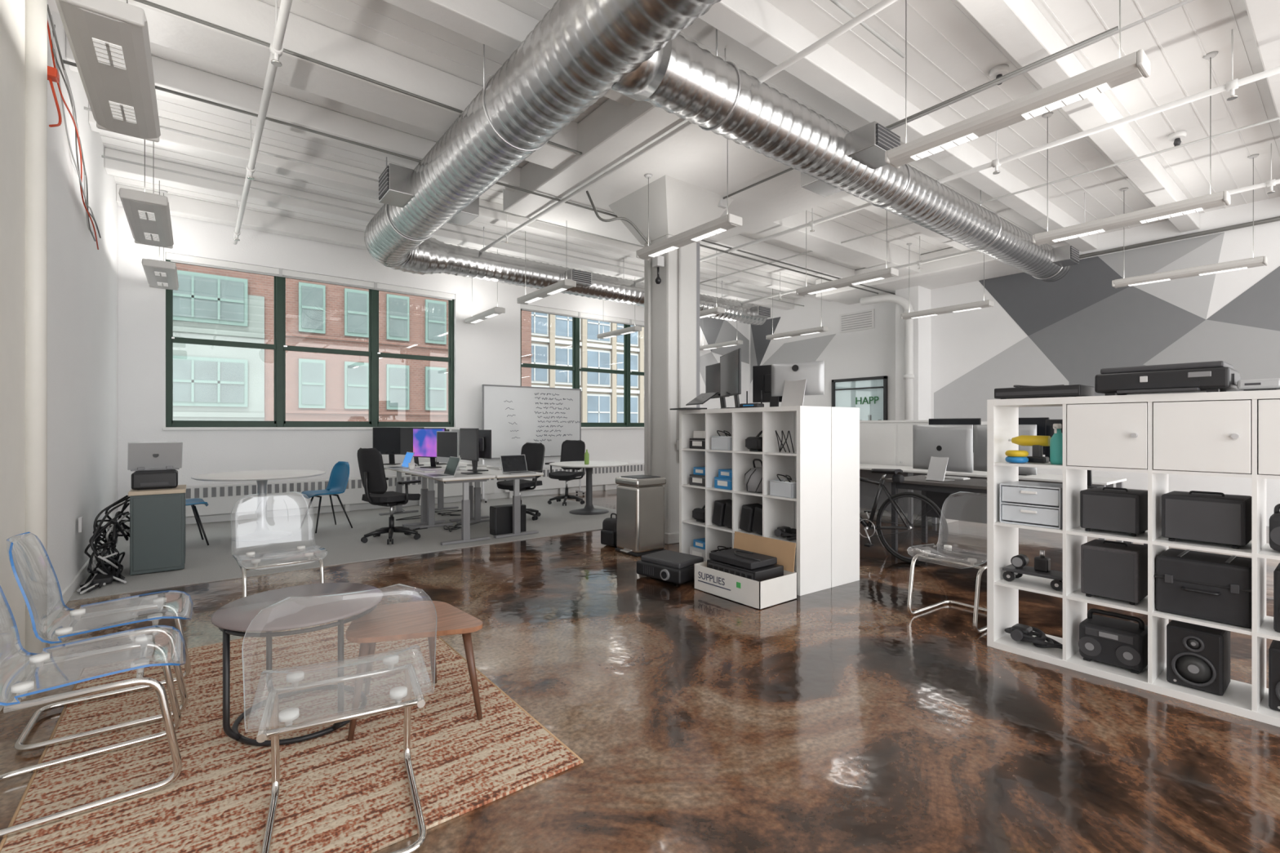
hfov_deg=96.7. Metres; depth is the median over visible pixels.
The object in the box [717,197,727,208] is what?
junction box
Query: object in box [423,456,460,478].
laptop
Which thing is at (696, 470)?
product box
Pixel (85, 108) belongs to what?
conduit
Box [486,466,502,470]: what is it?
keyboard
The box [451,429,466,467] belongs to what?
computer monitor
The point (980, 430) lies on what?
computer
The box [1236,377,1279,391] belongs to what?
computer
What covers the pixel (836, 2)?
conduit
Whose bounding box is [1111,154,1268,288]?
pendant light
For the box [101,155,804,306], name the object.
conduit
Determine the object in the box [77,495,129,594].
cable tangle
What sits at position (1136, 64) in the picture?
pendant light
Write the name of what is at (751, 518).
speakers
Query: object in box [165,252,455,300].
roller shade
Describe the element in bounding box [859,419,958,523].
cabinet
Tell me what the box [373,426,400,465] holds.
computer monitor
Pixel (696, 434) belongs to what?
product box
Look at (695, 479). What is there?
product box
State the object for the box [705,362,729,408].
computer monitor
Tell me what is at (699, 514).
headset
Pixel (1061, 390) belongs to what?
receiver
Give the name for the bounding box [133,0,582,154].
conduit
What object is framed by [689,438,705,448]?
product box
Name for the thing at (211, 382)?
brick building
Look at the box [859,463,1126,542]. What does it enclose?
desk
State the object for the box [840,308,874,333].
air vent
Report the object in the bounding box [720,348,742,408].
computer monitor
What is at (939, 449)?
computer
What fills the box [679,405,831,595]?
cube shelf
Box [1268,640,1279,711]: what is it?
speaker
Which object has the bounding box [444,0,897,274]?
pipe
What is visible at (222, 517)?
baseboard
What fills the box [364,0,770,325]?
spiral duct
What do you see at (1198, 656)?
speaker
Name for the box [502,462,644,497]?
baseboard heater
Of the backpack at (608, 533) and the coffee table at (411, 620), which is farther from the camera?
the backpack at (608, 533)
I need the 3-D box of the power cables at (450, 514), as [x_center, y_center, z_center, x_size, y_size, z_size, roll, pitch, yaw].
[-2.849,1.278,8.002,1.074,0.044,2.267,0,0,-27]
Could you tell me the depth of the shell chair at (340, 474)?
7.36 m
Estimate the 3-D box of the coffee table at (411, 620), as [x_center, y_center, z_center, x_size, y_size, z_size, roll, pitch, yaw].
[-1.030,1.090,2.646,0.564,0.420,0.481,0,0,-17]
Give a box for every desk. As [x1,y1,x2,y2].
[378,462,445,526]
[404,468,495,545]
[419,462,491,521]
[456,466,543,538]
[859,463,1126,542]
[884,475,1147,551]
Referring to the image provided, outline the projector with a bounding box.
[636,550,703,584]
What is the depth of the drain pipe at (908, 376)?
10.57 m
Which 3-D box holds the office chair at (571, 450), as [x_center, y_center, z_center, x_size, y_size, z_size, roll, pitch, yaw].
[-1.236,0.768,9.642,0.680,1.067,0.658,0,0,17]
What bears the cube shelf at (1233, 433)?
on the floor
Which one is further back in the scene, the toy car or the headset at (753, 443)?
the headset at (753, 443)
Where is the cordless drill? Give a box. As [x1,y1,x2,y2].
[1008,435,1051,462]
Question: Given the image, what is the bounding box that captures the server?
[706,548,783,582]
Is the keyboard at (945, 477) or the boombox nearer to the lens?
the boombox
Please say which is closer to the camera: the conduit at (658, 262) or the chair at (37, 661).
the chair at (37, 661)
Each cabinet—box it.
[128,484,186,575]
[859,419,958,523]
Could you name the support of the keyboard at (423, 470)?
on the desk at (459, 477)
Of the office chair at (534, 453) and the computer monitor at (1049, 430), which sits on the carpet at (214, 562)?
the office chair at (534, 453)
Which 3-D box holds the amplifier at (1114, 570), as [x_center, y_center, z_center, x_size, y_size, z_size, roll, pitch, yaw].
[2.562,0.770,3.069,0.264,0.297,0.240,0,0,-38]
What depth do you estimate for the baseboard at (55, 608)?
4.25 m
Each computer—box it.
[436,431,460,471]
[771,360,824,406]
[912,424,973,481]
[973,424,1036,482]
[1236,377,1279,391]
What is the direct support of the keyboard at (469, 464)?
on the desk at (440, 484)
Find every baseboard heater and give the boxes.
[185,474,494,516]
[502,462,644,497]
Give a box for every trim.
[162,426,457,430]
[581,426,644,429]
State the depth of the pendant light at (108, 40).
2.77 m
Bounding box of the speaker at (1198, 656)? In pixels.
[1166,619,1230,695]
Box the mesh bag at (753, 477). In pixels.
[744,458,762,492]
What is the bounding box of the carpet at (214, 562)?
[68,494,616,600]
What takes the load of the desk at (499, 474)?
on the carpet at (214, 562)
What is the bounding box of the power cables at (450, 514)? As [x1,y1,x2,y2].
[393,509,479,532]
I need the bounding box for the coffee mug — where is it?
[408,462,417,470]
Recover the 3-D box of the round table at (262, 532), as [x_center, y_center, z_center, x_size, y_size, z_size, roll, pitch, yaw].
[-4.468,0.931,6.725,1.320,0.742,1.320,0,0,-38]
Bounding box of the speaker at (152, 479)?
[131,469,177,489]
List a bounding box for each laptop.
[127,441,182,471]
[383,451,414,469]
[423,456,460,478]
[499,454,536,475]
[670,391,719,409]
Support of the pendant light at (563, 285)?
hanging from the ceiling
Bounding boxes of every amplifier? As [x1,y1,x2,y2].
[1080,487,1147,536]
[1080,538,1147,604]
[1161,490,1251,548]
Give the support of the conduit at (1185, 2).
attached to the ceiling
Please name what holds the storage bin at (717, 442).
in the cube shelf at (813, 453)
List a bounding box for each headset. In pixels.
[692,504,705,522]
[745,430,762,451]
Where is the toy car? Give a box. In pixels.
[1004,623,1062,648]
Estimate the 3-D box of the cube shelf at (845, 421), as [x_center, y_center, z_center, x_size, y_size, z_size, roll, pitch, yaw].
[1.288,0.575,5.331,0.385,1.470,1.470,0,0,-35]
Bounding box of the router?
[739,390,764,408]
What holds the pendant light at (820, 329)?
hanging from the ceiling
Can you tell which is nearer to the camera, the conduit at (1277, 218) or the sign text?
the conduit at (1277, 218)
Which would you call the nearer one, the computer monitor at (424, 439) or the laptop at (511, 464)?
the laptop at (511, 464)
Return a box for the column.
[608,174,733,544]
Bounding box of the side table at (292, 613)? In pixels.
[210,582,382,746]
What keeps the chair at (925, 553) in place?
on the floor
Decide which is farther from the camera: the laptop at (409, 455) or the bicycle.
the laptop at (409, 455)
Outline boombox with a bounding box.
[1078,608,1147,674]
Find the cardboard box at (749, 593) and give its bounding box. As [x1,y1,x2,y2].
[693,531,796,610]
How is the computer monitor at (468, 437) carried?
on the desk at (459, 477)
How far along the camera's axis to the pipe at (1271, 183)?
8.39 m
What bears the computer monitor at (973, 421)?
on the desk at (868, 491)
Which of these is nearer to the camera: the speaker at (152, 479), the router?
the router
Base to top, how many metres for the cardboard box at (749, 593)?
0.420 m
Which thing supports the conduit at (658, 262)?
hanging from the ceiling
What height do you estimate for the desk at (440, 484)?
0.740 m
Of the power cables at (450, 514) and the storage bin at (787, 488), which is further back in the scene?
the power cables at (450, 514)
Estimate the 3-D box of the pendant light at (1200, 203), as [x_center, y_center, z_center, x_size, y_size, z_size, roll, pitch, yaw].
[4.245,-2.372,5.011,0.180,1.232,1.320,0,0,-38]
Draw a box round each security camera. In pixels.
[989,63,1008,84]
[1168,130,1186,146]
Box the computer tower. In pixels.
[489,503,525,535]
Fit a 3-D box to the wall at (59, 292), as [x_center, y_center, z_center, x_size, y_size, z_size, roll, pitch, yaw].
[-2.629,-0.840,2.070,0.345,4.300,12.900,0,0,-38]
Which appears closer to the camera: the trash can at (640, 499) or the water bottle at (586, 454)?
the trash can at (640, 499)
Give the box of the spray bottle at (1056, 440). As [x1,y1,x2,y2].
[1049,423,1062,464]
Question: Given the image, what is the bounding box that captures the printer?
[1094,360,1240,395]
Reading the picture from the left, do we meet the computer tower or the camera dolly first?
the computer tower
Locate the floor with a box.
[0,488,1279,852]
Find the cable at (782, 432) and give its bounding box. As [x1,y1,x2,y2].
[775,430,794,453]
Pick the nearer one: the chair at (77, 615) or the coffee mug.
the chair at (77, 615)
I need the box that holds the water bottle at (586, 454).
[584,449,589,464]
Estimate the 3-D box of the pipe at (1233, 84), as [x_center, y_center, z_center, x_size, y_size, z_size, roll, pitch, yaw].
[2.845,-2.729,6.347,0.070,0.519,12.500,0,0,-38]
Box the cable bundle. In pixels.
[47,4,101,249]
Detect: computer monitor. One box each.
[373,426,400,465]
[400,426,423,466]
[413,427,445,468]
[435,429,449,464]
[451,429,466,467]
[459,428,482,475]
[467,429,491,471]
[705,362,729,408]
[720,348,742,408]
[752,364,782,406]
[928,417,981,452]
[1018,417,1048,475]
[1044,419,1102,488]
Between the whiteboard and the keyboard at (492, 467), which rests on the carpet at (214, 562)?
the whiteboard
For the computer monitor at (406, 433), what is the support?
on the desk at (398, 486)
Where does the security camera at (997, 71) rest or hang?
attached to the ceiling
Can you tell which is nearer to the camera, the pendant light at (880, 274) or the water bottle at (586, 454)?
the pendant light at (880, 274)
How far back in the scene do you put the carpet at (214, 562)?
6.58 m
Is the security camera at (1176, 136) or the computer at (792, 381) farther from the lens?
the security camera at (1176, 136)
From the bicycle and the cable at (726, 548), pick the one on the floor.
the bicycle
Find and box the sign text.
[855,396,879,404]
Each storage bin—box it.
[711,430,732,450]
[768,474,796,498]
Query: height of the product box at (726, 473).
0.070 m
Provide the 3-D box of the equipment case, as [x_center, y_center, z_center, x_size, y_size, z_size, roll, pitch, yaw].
[2.767,0.777,2.782,0.340,0.284,0.336,0,0,-38]
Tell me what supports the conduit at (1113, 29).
attached to the ceiling
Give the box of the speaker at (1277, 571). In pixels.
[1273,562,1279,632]
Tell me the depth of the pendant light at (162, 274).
6.61 m
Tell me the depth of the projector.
4.80 m
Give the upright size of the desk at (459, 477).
0.740 m
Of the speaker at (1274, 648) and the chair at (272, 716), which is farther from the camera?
the speaker at (1274, 648)
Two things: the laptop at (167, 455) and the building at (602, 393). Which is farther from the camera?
the building at (602, 393)
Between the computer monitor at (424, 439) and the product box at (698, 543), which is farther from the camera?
the computer monitor at (424, 439)
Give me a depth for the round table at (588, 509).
8.60 m
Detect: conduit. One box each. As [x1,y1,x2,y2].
[62,59,895,294]
[84,106,804,287]
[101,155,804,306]
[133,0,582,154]
[586,191,664,284]
[699,116,1279,283]
[699,244,878,293]
[723,26,1118,199]
[830,0,905,57]
[888,0,1194,130]
[1079,216,1279,258]
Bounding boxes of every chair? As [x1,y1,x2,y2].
[0,585,186,838]
[6,532,193,751]
[185,497,208,545]
[231,491,327,632]
[241,583,436,852]
[299,461,352,533]
[356,448,421,544]
[496,442,545,520]
[545,440,585,506]
[906,491,986,633]
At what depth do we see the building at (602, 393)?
33.19 m
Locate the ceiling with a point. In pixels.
(433, 50)
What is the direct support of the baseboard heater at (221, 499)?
attached to the wall at (487, 351)
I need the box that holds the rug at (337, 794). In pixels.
[0,620,583,852]
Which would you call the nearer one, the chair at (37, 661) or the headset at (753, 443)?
the chair at (37, 661)
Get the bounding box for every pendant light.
[55,0,160,142]
[118,54,173,248]
[141,180,178,290]
[465,248,505,324]
[516,279,576,304]
[596,325,641,338]
[635,138,742,260]
[699,306,724,318]
[699,339,742,350]
[765,288,828,340]
[795,266,898,296]
[884,0,1151,168]
[900,243,994,319]
[1031,51,1231,245]
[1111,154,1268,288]
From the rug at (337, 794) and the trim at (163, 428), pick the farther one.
the trim at (163, 428)
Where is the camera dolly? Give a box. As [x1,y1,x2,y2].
[1002,550,1062,591]
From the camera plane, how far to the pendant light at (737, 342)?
12.54 m
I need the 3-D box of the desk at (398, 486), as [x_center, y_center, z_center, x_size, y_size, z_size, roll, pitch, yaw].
[-3.237,0.932,8.042,0.600,0.740,1.440,0,0,-38]
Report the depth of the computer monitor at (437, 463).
8.40 m
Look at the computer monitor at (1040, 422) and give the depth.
6.42 m
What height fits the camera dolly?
0.200 m
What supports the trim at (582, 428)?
attached to the wall at (487, 351)
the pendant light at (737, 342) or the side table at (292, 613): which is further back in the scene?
the pendant light at (737, 342)
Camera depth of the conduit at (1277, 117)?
6.11 m
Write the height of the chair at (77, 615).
0.831 m
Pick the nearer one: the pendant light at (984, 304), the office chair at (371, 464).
the office chair at (371, 464)
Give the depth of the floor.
2.56 m
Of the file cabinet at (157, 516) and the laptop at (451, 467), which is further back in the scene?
the laptop at (451, 467)
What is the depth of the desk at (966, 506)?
5.99 m
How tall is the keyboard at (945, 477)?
0.020 m
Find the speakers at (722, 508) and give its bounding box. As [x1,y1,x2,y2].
[711,499,732,528]
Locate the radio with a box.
[1269,503,1279,551]
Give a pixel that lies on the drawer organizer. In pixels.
(1040, 504)
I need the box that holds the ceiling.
[47,0,1279,310]
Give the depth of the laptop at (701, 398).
5.46 m
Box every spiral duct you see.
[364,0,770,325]
[611,28,1079,281]
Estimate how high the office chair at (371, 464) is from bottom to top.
1.067 m
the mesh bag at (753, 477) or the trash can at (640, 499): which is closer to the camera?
the mesh bag at (753, 477)
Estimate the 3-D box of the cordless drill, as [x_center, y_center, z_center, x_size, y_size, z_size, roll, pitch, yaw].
[2.303,0.132,3.371,0.070,0.160,0.210,0,0,-38]
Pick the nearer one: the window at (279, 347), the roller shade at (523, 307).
the window at (279, 347)
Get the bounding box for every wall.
[0,0,118,711]
[118,206,749,519]
[749,196,1279,526]
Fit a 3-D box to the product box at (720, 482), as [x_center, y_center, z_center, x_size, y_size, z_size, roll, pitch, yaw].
[0.832,0.516,5.223,0.204,0.100,0.224,0,0,-34]
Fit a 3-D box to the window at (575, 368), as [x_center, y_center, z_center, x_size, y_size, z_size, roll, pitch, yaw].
[-0.786,-1.140,11.873,3.860,2.300,0.120,0,0,-38]
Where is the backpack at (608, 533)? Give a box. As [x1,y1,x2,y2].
[600,513,617,546]
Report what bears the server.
in the cardboard box at (749, 593)
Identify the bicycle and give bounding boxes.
[859,468,948,564]
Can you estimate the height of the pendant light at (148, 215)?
1.232 m
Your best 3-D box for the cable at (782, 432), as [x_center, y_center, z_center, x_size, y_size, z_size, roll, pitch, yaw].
[1.190,0.122,4.615,0.088,0.182,0.207,0,0,-38]
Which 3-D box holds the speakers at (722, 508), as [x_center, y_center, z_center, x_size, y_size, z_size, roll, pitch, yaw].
[0.831,0.800,5.222,0.203,0.233,0.302,0,0,-35]
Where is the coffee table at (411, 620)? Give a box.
[345,600,482,741]
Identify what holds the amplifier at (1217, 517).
on the cube shelf at (1233, 433)
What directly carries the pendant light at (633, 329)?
hanging from the ceiling
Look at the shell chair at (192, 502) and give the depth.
6.31 m
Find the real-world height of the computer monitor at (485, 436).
0.520 m
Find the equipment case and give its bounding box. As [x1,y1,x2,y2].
[1154,548,1251,627]
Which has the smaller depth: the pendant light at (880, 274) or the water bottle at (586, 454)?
the pendant light at (880, 274)
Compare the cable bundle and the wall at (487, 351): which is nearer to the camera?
the cable bundle
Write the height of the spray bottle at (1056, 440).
0.230 m
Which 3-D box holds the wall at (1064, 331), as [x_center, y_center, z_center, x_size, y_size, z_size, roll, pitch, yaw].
[6.628,-0.840,9.303,0.700,4.300,12.900,0,0,-38]
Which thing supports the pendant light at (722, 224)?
hanging from the ceiling
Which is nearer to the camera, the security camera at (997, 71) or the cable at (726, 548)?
the security camera at (997, 71)
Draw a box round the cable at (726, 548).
[711,546,732,552]
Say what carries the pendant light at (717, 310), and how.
hanging from the ceiling
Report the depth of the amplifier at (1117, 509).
2.98 m
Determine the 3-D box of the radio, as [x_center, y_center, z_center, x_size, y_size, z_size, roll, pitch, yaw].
[2.959,0.455,2.510,0.166,0.214,0.240,0,0,-38]
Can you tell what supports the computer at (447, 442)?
on the desk at (459, 477)
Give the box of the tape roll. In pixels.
[1004,450,1028,462]
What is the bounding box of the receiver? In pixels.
[994,384,1094,399]
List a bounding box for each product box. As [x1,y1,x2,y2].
[688,546,705,561]
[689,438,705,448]
[689,474,705,486]
[693,431,705,438]
[693,466,705,475]
[693,537,705,549]
[714,476,732,489]
[718,468,732,478]
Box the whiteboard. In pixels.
[480,384,584,502]
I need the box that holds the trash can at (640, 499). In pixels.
[614,475,666,556]
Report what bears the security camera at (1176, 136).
attached to the ceiling
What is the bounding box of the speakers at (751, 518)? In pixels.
[739,503,762,534]
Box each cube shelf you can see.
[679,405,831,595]
[794,406,859,587]
[986,390,1279,727]
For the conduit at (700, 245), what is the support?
attached to the column
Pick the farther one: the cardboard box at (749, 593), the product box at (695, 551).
the product box at (695, 551)
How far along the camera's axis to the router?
4.89 m
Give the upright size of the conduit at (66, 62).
0.024 m
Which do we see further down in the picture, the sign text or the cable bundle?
the sign text
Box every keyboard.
[413,468,435,472]
[466,463,486,466]
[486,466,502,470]
[924,475,969,479]
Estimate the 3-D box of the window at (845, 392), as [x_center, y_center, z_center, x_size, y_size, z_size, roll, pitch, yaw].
[4.629,-0.335,12.056,0.060,1.390,1.260,0,0,-38]
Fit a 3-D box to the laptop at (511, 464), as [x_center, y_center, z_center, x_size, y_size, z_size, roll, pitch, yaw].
[-1.463,0.454,6.827,0.330,0.213,0.310,0,0,-38]
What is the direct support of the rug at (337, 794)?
on the floor
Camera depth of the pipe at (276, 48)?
4.25 m
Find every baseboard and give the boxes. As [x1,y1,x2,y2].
[47,538,105,629]
[124,484,618,527]
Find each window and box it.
[165,259,453,426]
[520,309,644,426]
[831,375,887,420]
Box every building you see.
[173,262,532,422]
[531,311,644,422]
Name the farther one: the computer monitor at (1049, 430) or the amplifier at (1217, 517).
the computer monitor at (1049, 430)
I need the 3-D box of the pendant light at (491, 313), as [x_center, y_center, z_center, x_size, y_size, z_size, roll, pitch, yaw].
[-2.548,-2.372,9.304,0.180,1.232,1.250,0,0,-38]
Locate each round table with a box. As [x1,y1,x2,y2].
[191,469,325,542]
[549,461,628,515]
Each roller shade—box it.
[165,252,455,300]
[520,303,644,326]
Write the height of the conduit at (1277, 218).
0.060 m
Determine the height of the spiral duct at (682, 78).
0.814 m
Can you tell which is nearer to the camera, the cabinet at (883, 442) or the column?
the column
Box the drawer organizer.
[1000,480,1062,528]
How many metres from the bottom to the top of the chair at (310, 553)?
0.831 m
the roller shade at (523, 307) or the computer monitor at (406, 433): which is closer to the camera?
the computer monitor at (406, 433)
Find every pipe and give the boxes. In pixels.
[232,0,292,244]
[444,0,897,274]
[588,29,1279,297]
[706,142,1279,303]
[859,293,914,420]
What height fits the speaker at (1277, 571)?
0.280 m
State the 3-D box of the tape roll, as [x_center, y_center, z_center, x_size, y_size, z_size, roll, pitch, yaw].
[2.201,0.175,3.323,0.114,0.071,0.114,0,0,-38]

